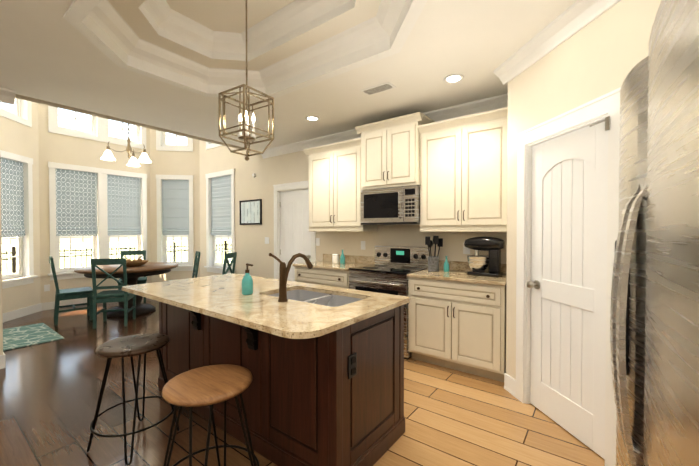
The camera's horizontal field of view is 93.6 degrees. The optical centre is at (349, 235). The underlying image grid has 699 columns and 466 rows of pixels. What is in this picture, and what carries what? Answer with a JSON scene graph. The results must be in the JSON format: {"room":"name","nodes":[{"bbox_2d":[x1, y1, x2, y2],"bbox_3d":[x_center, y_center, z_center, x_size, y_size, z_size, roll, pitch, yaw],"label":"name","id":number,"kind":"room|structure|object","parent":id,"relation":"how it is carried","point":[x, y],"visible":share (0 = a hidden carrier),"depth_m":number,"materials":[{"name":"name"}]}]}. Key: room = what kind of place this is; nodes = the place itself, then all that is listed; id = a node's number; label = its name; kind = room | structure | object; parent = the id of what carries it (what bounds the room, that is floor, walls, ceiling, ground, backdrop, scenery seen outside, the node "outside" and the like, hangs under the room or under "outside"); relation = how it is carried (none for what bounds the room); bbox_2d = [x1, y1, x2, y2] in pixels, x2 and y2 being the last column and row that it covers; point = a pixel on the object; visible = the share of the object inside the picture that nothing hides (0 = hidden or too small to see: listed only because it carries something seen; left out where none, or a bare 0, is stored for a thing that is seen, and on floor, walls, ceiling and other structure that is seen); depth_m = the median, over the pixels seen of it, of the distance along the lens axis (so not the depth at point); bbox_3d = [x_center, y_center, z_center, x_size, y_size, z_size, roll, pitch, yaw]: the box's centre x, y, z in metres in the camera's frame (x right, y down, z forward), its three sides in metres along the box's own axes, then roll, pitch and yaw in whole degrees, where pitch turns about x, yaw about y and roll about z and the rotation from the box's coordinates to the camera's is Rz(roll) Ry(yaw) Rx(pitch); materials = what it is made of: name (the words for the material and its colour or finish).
{"room":"kitchen","nodes":[
{"label":"kitchen","id":0,"kind":"room"},
{"bbox_2d":[0,99,40,312],"bbox_3d":[-5.255,-0.832,5.042,0.150,4.250,1.145,0,1,-8],"label":"wall","id":1,"kind":"structure","parent":0,"point":[17,138],"depth_m":5.31,"materials":[{"name":"paint"}]},
{"bbox_2d":[0,98,37,288],"bbox_3d":[-5.183,-0.839,5.016,0.661,3.265,0.661,1,1,37],"label":"window","id":2,"kind":"structure","parent":1,"relation":"in","point":[16,116],"depth_m":5.26,"materials":[{"name":"white wood"}]},
{"bbox_2d":[0,158,24,236],"bbox_3d":[-5.212,-0.562,5.016,0.034,1.181,0.568,0,1,-8],"label":"blind","id":3,"kind":"object","parent":2,"relation":"attached to","point":[12,204],"visible":1,"depth_m":5.09,"materials":[{"name":"fabric"}]},
{"bbox_2d":[38,103,150,302],"bbox_3d":[-4.788,-0.849,6.285,0.150,4.250,1.870,1,1,37],"label":"wall","id":4,"kind":"structure","parent":0,"point":[60,148],"depth_m":5.88,"materials":[{"name":"paint"}]},
{"bbox_2d":[44,284,49,291],"bbox_3d":[-5.197,0.907,5.636,0.008,0.115,0.075,1,1,37],"label":"outlet","id":5,"kind":"object","parent":4,"relation":"attached to","point":[46,287],"visible":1,"depth_m":5.64,"materials":[{"name":"white plastic"}]},
{"bbox_2d":[48,106,146,280],"bbox_3d":[-4.742,-0.856,6.281,0.180,3.265,1.590,1,1,37],"label":"window","id":6,"kind":"structure","parent":4,"relation":"in","point":[103,125],"depth_m":6.21,"materials":[{"name":"white wood"}]},
{"bbox_2d":[56,169,97,235],"bbox_3d":[-4.969,-0.575,5.987,0.034,1.181,0.598,1,1,37],"label":"blind","id":7,"kind":"object","parent":6,"relation":"attached to","point":[76,203],"visible":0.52,"depth_m":5.98,"materials":[{"name":"fabric"}]},
{"bbox_2d":[107,175,140,235],"bbox_3d":[-4.517,-0.583,6.585,0.034,1.181,0.598,1,1,37],"label":"blind","id":8,"kind":"object","parent":6,"relation":"attached to","point":[123,205],"visible":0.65,"depth_m":6.58,"materials":[{"name":"fabric"}]},
{"bbox_2d":[0,94,256,354],"bbox_3d":[-3.427,-0.810,3.359,0.150,4.250,6.160,1,1,37],"label":"wall","id":9,"kind":"structure","parent":0,"point":[26,98],"depth_m":3.74,"materials":[{"name":"paint"}]},
{"bbox_2d":[0,87,15,104],"bbox_3d":[-4.221,-1.350,2.091,0.102,0.115,2.950,1,1,37],"label":"crown molding","id":10,"kind":"structure","parent":9,"relation":"attached to","point":[7,96],"depth_m":3.22,"materials":[{"name":"white wood"}]},
{"bbox_2d":[150,129,199,282],"bbox_3d":[-3.727,-0.860,7.073,1.130,4.250,0.150,0,1,-8],"label":"wall","id":11,"kind":"structure","parent":0,"point":[175,163],"depth_m":6.99,"materials":[{"name":"paint"}]},
{"bbox_2d":[156,130,193,270],"bbox_3d":[-3.718,-0.866,7.006,0.647,3.265,0.647,1,1,37],"label":"window","id":12,"kind":"structure","parent":11,"relation":"in","point":[188,265],"depth_m":7.01,"materials":[{"name":"white wood"}]},
{"bbox_2d":[162,180,188,234],"bbox_3d":[-3.722,-0.590,7.039,0.548,1.181,0.034,0,1,-8],"label":"blind","id":13,"kind":"object","parent":12,"relation":"attached to","point":[175,202],"visible":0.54,"depth_m":7.05,"materials":[{"name":"fabric"}]},
{"bbox_2d":[0,0,576,150],"bbox_3d":[-1.092,-1.585,1.586,5.700,0.392,6.260,1,1,37],"label":"ceiling","id":14,"kind":"structure","parent":0,"point":[176,65],"depth_m":2.78,"materials":[{"name":"paint"}]},
{"bbox_2d":[218,0,273,160],"bbox_3d":[-0.725,-1.157,2.314,0.269,1.264,0.269,1,1,33],"label":"pendant lantern","id":15,"kind":"object","parent":14,"relation":"hanging from","point":[247,138],"visible":1,"depth_m":2.29,"materials":[{"name":"brown metal"}]},
{"bbox_2d":[305,116,319,121],"bbox_3d":[-0.454,-1.427,4.026,0.183,0.010,0.183,0,1,31],"label":"recessed light","id":16,"kind":"object","parent":14,"relation":"in","point":[309,118],"depth_m":4.02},
{"bbox_2d":[361,82,395,95],"bbox_3d":[0.277,-1.417,3.186,0.320,0.009,0.140,1,1,37],"label":"ceiling vent","id":17,"kind":"object","parent":14,"relation":"in","point":[378,88],"visible":0.98,"depth_m":3.17,"materials":[{"name":"white metal"}]},
{"bbox_2d":[443,74,463,83],"bbox_3d":[0.942,-1.412,2.972,0.183,0.010,0.183,0,1,31],"label":"recessed light","id":18,"kind":"object","parent":14,"relation":"in","point":[453,79],"depth_m":2.97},
{"bbox_2d":[0,297,604,465],"bbox_3d":[-2.517,1.349,2.726,10.600,0.050,7.600,1,1,37],"label":"floor","id":19,"kind":"structure","parent":0,"point":[49,393],"depth_m":2.39,"materials":[{"name":"brown wood"}]},
{"bbox_2d":[3,323,64,350],"bbox_3d":[-4.212,1.298,4.256,1.150,0.010,0.560,1,1,37],"label":"mat","id":20,"kind":"object","parent":19,"relation":"on","point":[25,336],"visible":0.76,"depth_m":4.19,"materials":[{"name":"teal fabric"}]},
{"bbox_2d":[49,256,92,324],"bbox_3d":[-4.221,0.808,4.984,0.500,0.974,0.450,-1,1,-43],"label":"chair","id":21,"kind":"object","parent":19,"relation":"on","point":[73,293],"visible":0.96,"depth_m":4.89,"materials":[{"name":"teal wood"}]},
{"bbox_2d":[91,258,135,328],"bbox_3d":[-3.428,0.811,4.790,0.450,0.974,0.500,0,1,-19],"label":"chair","id":22,"kind":"object","parent":19,"relation":"on","point":[104,297],"visible":0.92,"depth_m":4.63,"materials":[{"name":"teal wood"}]},
{"bbox_2d":[74,262,177,316],"bbox_3d":[-3.676,0.904,5.500,1.440,0.765,1.440,1,1,37],"label":"dining table","id":23,"kind":"object","parent":19,"relation":"on","point":[135,273],"visible":0.71,"depth_m":5.31,"materials":[{"name":"brown wood"}]},
{"bbox_2d":[126,258,148,266],"bbox_3d":[-3.630,0.459,5.522,0.430,0.124,0.430,1,1,37],"label":"basket bowl","id":24,"kind":"object","parent":23,"relation":"on","point":[134,262],"visible":0.96,"depth_m":5.43,"materials":[{"name":"brown wicker"}]},
{"bbox_2d":[117,250,146,302],"bbox_3d":[-4.093,0.792,6.204,0.450,0.974,0.500,0,1,-31],"label":"chair","id":25,"kind":"object","parent":19,"relation":"on","point":[141,280],"visible":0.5,"depth_m":6.32,"materials":[{"name":"green wood"}]},
{"bbox_2d":[87,333,178,465],"bbox_3d":[-1.383,1.009,2.116,0.463,0.645,0.463,1,1,37],"label":"stool","id":26,"kind":"object","parent":19,"relation":"on","point":[130,346],"visible":0.85,"depth_m":2.03,"materials":[{"name":"metal"}]},
{"bbox_2d":[168,251,199,280],"bbox_3d":[-2.981,0.795,5.937,0.500,0.974,0.450,0,1,-32],"label":"chair","id":27,"kind":"object","parent":19,"relation":"on","point":[196,266],"visible":0.31,"depth_m":5.98,"materials":[{"name":"green wood"}]},
{"bbox_2d":[162,364,259,465],"bbox_3d":[-0.672,1.016,1.580,0.463,0.645,0.463,1,1,37],"label":"stool","id":28,"kind":"object","parent":19,"relation":"on","point":[210,385],"visible":1,"depth_m":1.55,"materials":[{"name":"brown wood"}]},
{"bbox_2d":[222,252,236,273],"bbox_3d":[-2.301,0.797,5.784,0.500,0.974,0.450,0,1,6],"label":"chair","id":29,"kind":"object","parent":19,"relation":"on","point":[233,255],"visible":0.31,"depth_m":5.72,"materials":[{"name":"green wood"}]},
{"bbox_2d":[146,297,404,465],"bbox_3d":[-0.663,0.885,2.478,1.986,0.885,0.828,1,1,37],"label":"kitchen island","id":30,"kind":"object","parent":19,"relation":"on","point":[323,365],"depth_m":1.92,"materials":[{"name":"brown wood"}]},
{"bbox_2d":[122,273,409,344],"bbox_3d":[-0.708,0.428,2.413,2.050,0.030,1.020,1,1,37],"label":"island countertop","id":31,"kind":"structure","parent":30,"relation":"on","point":[239,299],"depth_m":2.01,"materials":[{"name":"beige stone"}]},
{"bbox_2d":[270,253,312,300],"bbox_3d":[-0.368,0.264,2.147,0.062,0.305,0.356,1,1,37],"label":"faucet","id":32,"kind":"object","parent":31,"relation":"on","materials":[{"name":"brown metal"}]},
{"bbox_2d":[290,289,357,304],"bbox_3d":[-0.251,0.542,2.289,0.742,0.217,0.422,1,1,37],"label":"sink","id":33,"kind":"object","parent":31,"relation":"in","point":[302,294],"depth_m":2.43,"materials":[{"name":"silver metal"}]},
{"bbox_2d":[348,353,356,378],"bbox_3d":[0.017,0.692,1.739,0.011,0.120,0.072,1,1,37],"label":"outlet","id":34,"kind":"object","parent":30,"relation":"attached to","point":[352,357],"depth_m":1.73,"materials":[{"name":"black plastic"}]},
{"bbox_2d":[295,266,349,288],"bbox_3d":[-0.194,0.859,4.404,0.937,0.884,0.626,1,1,37],"label":"base cabinet","id":35,"kind":"object","parent":19,"relation":"on","point":[334,278],"depth_m":4.12,"materials":[{"name":"wood"}]},
{"bbox_2d":[292,262,374,269],"bbox_3d":[-0.203,0.401,4.395,0.947,0.030,0.642,1,1,37],"label":"countertop","id":36,"kind":"structure","parent":35,"relation":"on","point":[316,265],"depth_m":4.25,"materials":[{"name":"beige stone"}]},
{"bbox_2d":[332,254,338,262],"bbox_3d":[-0.191,0.321,4.515,0.100,0.126,0.100,1,1,37],"label":"canister","id":37,"kind":"object","parent":36,"relation":"on","point":[335,258],"visible":1,"depth_m":4.48,"materials":[{"name":"ceramic"}]},
{"bbox_2d":[340,250,344,263],"bbox_3d":[-0.093,0.290,4.428,0.072,0.190,0.071,1,1,37],"label":"bottle","id":38,"kind":"object","parent":36,"relation":"on","point":[342,258],"visible":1,"depth_m":4.41,"materials":[{"name":"teal glass"}]},
{"bbox_2d":[349,245,430,359],"bbox_3d":[0.463,0.726,3.860,0.754,1.165,0.691,1,1,37],"label":"range","id":39,"kind":"object","parent":19,"relation":"on","point":[390,269],"visible":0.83,"depth_m":3.77,"materials":[{"name":"silver metal"}]},
{"bbox_2d":[407,274,505,381],"bbox_3d":[1.161,0.873,3.381,0.927,0.884,0.626,1,1,37],"label":"base cabinet","id":40,"kind":"object","parent":19,"relation":"on","point":[456,316],"depth_m":3.10,"materials":[{"name":"wood"}]},
{"bbox_2d":[408,270,506,285],"bbox_3d":[1.161,0.415,3.365,0.939,0.030,0.642,1,1,37],"label":"countertop","id":41,"kind":"structure","parent":40,"relation":"on","point":[453,275],"depth_m":3.19,"materials":[{"name":"beige stone"}]},
{"bbox_2d":[425,236,442,271],"bbox_3d":[0.937,0.201,3.629,0.173,0.390,0.159,1,1,37],"label":"utensil crock","id":42,"kind":"object","parent":41,"relation":"on","point":[433,263],"visible":1,"depth_m":3.58,"materials":[{"name":"grey ceramic"}]},
{"bbox_2d":[444,256,448,271],"bbox_3d":[1.050,0.312,3.553,0.060,0.170,0.059,1,1,37],"label":"bottle","id":43,"kind":"object","parent":41,"relation":"on","point":[446,266],"visible":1,"depth_m":3.53,"materials":[{"name":"teal glass"}]},
{"bbox_2d":[464,236,504,276],"bbox_3d":[1.340,0.207,3.282,0.372,0.387,0.224,1,1,37],"label":"stand mixer","id":44,"kind":"object","parent":41,"relation":"on","point":[478,263],"visible":1,"depth_m":3.21,"materials":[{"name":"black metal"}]},
{"bbox_2d":[610,0,698,465],"bbox_3d":[0.890,0.475,0.451,0.793,1.760,0.910,0,1,32],"label":"fridge","id":45,"kind":"object","parent":19,"relation":"on","point":[654,327],"visible":1,"depth_m":0.56,"materials":[{"name":"silver metal"}]},
{"bbox_2d":[199,140,506,278],"bbox_3d":[-0.037,-0.828,4.753,8.020,4.250,0.150,1,1,37],"label":"wall","id":46,"kind":"structure","parent":0,"point":[253,248],"depth_m":5.69,"materials":[{"name":"paint"}]},
{"bbox_2d":[204,142,235,273],"bbox_3d":[-2.576,-0.861,6.619,1.050,3.265,0.180,1,1,37],"label":"window","id":47,"kind":"structure","parent":46,"relation":"in","point":[231,172],"depth_m":6.70,"materials":[{"name":"white wood"}]},
{"bbox_2d":[211,176,230,235],"bbox_3d":[-2.574,-0.584,6.624,0.808,1.181,0.034,1,1,37],"label":"blind","id":48,"kind":"object","parent":47,"relation":"attached to","point":[221,204],"visible":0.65,"depth_m":6.66,"materials":[{"name":"fabric"}]},
{"bbox_2d":[239,199,261,224],"bbox_3d":[-1.810,-0.415,5.988,0.630,0.450,0.022,1,1,37],"label":"framed picture","id":49,"kind":"object","parent":46,"relation":"attached to","point":[250,212],"visible":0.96,"depth_m":5.97,"materials":[{"name":"black plastic"}]},
{"bbox_2d":[0,297,515,397],"bbox_3d":[-2.295,1.263,2.438,8.500,0.130,6.310,1,1,37],"label":"baseboard","id":50,"kind":"structure","parent":46,"relation":"attached to","point":[510,384],"depth_m":5.15,"materials":[{"name":"white wood"}]},
{"bbox_2d":[273,180,315,278],"bbox_3d":[-0.870,0.219,5.358,0.976,2.138,0.141,1,1,37],"label":"door frame","id":51,"kind":"structure","parent":46,"relation":"in","point":[302,185],"depth_m":5.54,"materials":[{"name":"white wood"}]},
{"bbox_2d":[280,189,310,280],"bbox_3d":[-0.895,0.278,5.329,0.754,2.006,0.121,1,1,37],"label":"hall door","id":52,"kind":"structure","parent":46,"relation":"in","point":[295,235],"depth_m":5.37,"materials":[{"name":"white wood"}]},
{"bbox_2d":[316,238,319,245],"bbox_3d":[-0.485,0.103,5.003,0.075,0.118,0.009,1,1,37],"label":"switch plate","id":53,"kind":"object","parent":46,"relation":"attached to","point":[317,239],"depth_m":5.00,"materials":[{"name":"white plastic"}]},
{"bbox_2d":[307,139,376,230],"bbox_3d":[-0.111,-0.645,4.494,0.937,1.120,0.349,1,1,37],"label":"upper cabinet","id":54,"kind":"object","parent":46,"relation":"attached to","point":[334,193],"depth_m":4.33,"materials":[{"name":"wood"}]},
{"bbox_2d":[361,241,364,249],"bbox_3d":[0.186,0.140,4.497,0.075,0.118,0.008,1,1,37],"label":"switch plate","id":55,"kind":"object","parent":46,"relation":"attached to","point":[362,242],"depth_m":4.49,"materials":[{"name":"white plastic"}]},
{"bbox_2d":[260,93,507,158],"bbox_3d":[0.090,-1.382,4.491,4.090,0.115,0.102,1,1,37],"label":"crown molding","id":56,"kind":"structure","parent":46,"relation":"attached to","point":[500,101],"depth_m":3.81,"materials":[{"name":"white wood"}]},
{"bbox_2d":[359,112,430,190],"bbox_3d":[0.552,-0.940,3.955,0.754,0.765,0.404,1,1,37],"label":"upper cabinet","id":57,"kind":"object","parent":46,"relation":"attached to","point":[389,148],"depth_m":3.76,"materials":[{"name":"wood"}]},
{"bbox_2d":[361,185,419,224],"bbox_3d":[0.538,-0.339,3.945,0.748,0.423,0.446,1,1,37],"label":"microwave","id":58,"kind":"object","parent":57,"relation":"attached to","point":[392,206],"visible":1,"depth_m":3.77,"materials":[{"name":"silver metal"}]},
{"bbox_2d":[324,254,506,273],"bbox_3d":[0.665,0.340,4.129,2.652,0.099,0.020,1,1,37],"label":"backsplash","id":59,"kind":"structure","parent":46,"relation":"attached to","point":[327,257],"depth_m":3.82,"materials":[{"name":"beige stone"}]},
{"bbox_2d":[419,107,507,230],"bbox_3d":[1.244,-0.631,3.471,0.927,1.120,0.349,1,1,37],"label":"upper cabinet","id":60,"kind":"object","parent":46,"relation":"attached to","point":[455,169],"depth_m":3.31,"materials":[{"name":"wood"}]},
{"bbox_2d":[463,243,469,253],"bbox_3d":[1.303,0.152,3.654,0.075,0.118,0.008,1,1,37],"label":"switch plate","id":61,"kind":"object","parent":46,"relation":"attached to","point":[466,250],"depth_m":3.66,"materials":[{"name":"white plastic"}]},
{"bbox_2d":[506,0,660,379],"bbox_3d":[1.493,-0.089,2.222,0.115,2.840,1.220,0,1,-8],"label":"wall","id":62,"kind":"structure","parent":0,"point":[606,52],"depth_m":2.16,"materials":[{"name":"paint"}]},
{"bbox_2d":[493,0,620,84],"bbox_3d":[1.425,-1.352,2.243,1.005,0.115,0.875,1,1,37],"label":"crown molding","id":63,"kind":"structure","parent":62,"relation":"attached to","point":[573,19],"depth_m":2.22,"materials":[{"name":"white wood"}]},
{"bbox_2d":[526,116,609,458],"bbox_3d":[1.443,0.320,2.212,0.121,2.006,0.706,0,1,-8],"label":"pantry door","id":64,"kind":"structure","parent":62,"relation":"in","point":[567,284],"depth_m":2.18,"materials":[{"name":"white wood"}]},
{"bbox_2d":[516,87,620,465],"bbox_3d":[1.431,0.261,2.223,0.671,2.138,0.671,1,1,37],"label":"door frame","id":65,"kind":"structure","parent":62,"relation":"in","point":[598,109],"depth_m":2.22,"materials":[{"name":"white wood"}]},
{"bbox_3d":[-3.660,-3.022,5.385,3.300,0.120,3.760,1,1,37],"label":"ceiling","id":66,"kind":"structure","parent":0,"visible":0},
{"bbox_2d":[100,124,151,166],"bbox_3d":[-3.713,-2.086,5.402,0.712,1.751,0.654,1,1,37],"label":"chandelier","id":67,"kind":"object","parent":66,"relation":"hanging from","point":[133,162],"visible":0.75,"depth_m":5.43,"materials":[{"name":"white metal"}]},
{"label":"outside","id":68,"kind":"structure","parent":0,"visible":0},
{"bbox_2d":[2,239,231,274],"bbox_3d":[-9.862,1.491,20.053,80.000,0.100,100.000,1,1,37],"label":"ground","id":69,"kind":"structure","parent":68,"point":[88,245],"depth_m":25.74,"materials":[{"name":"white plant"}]},
{"bbox_2d":[2,241,230,273],"bbox_3d":[-4.179,0.971,4.853,8.638,1.350,10.660,1,1,37],"label":"fence","id":70,"kind":"object","parent":69,"relation":"on","point":[13,252],"visible":0.08,"depth_m":8.53,"materials":[{"name":"metal"}]}
]}

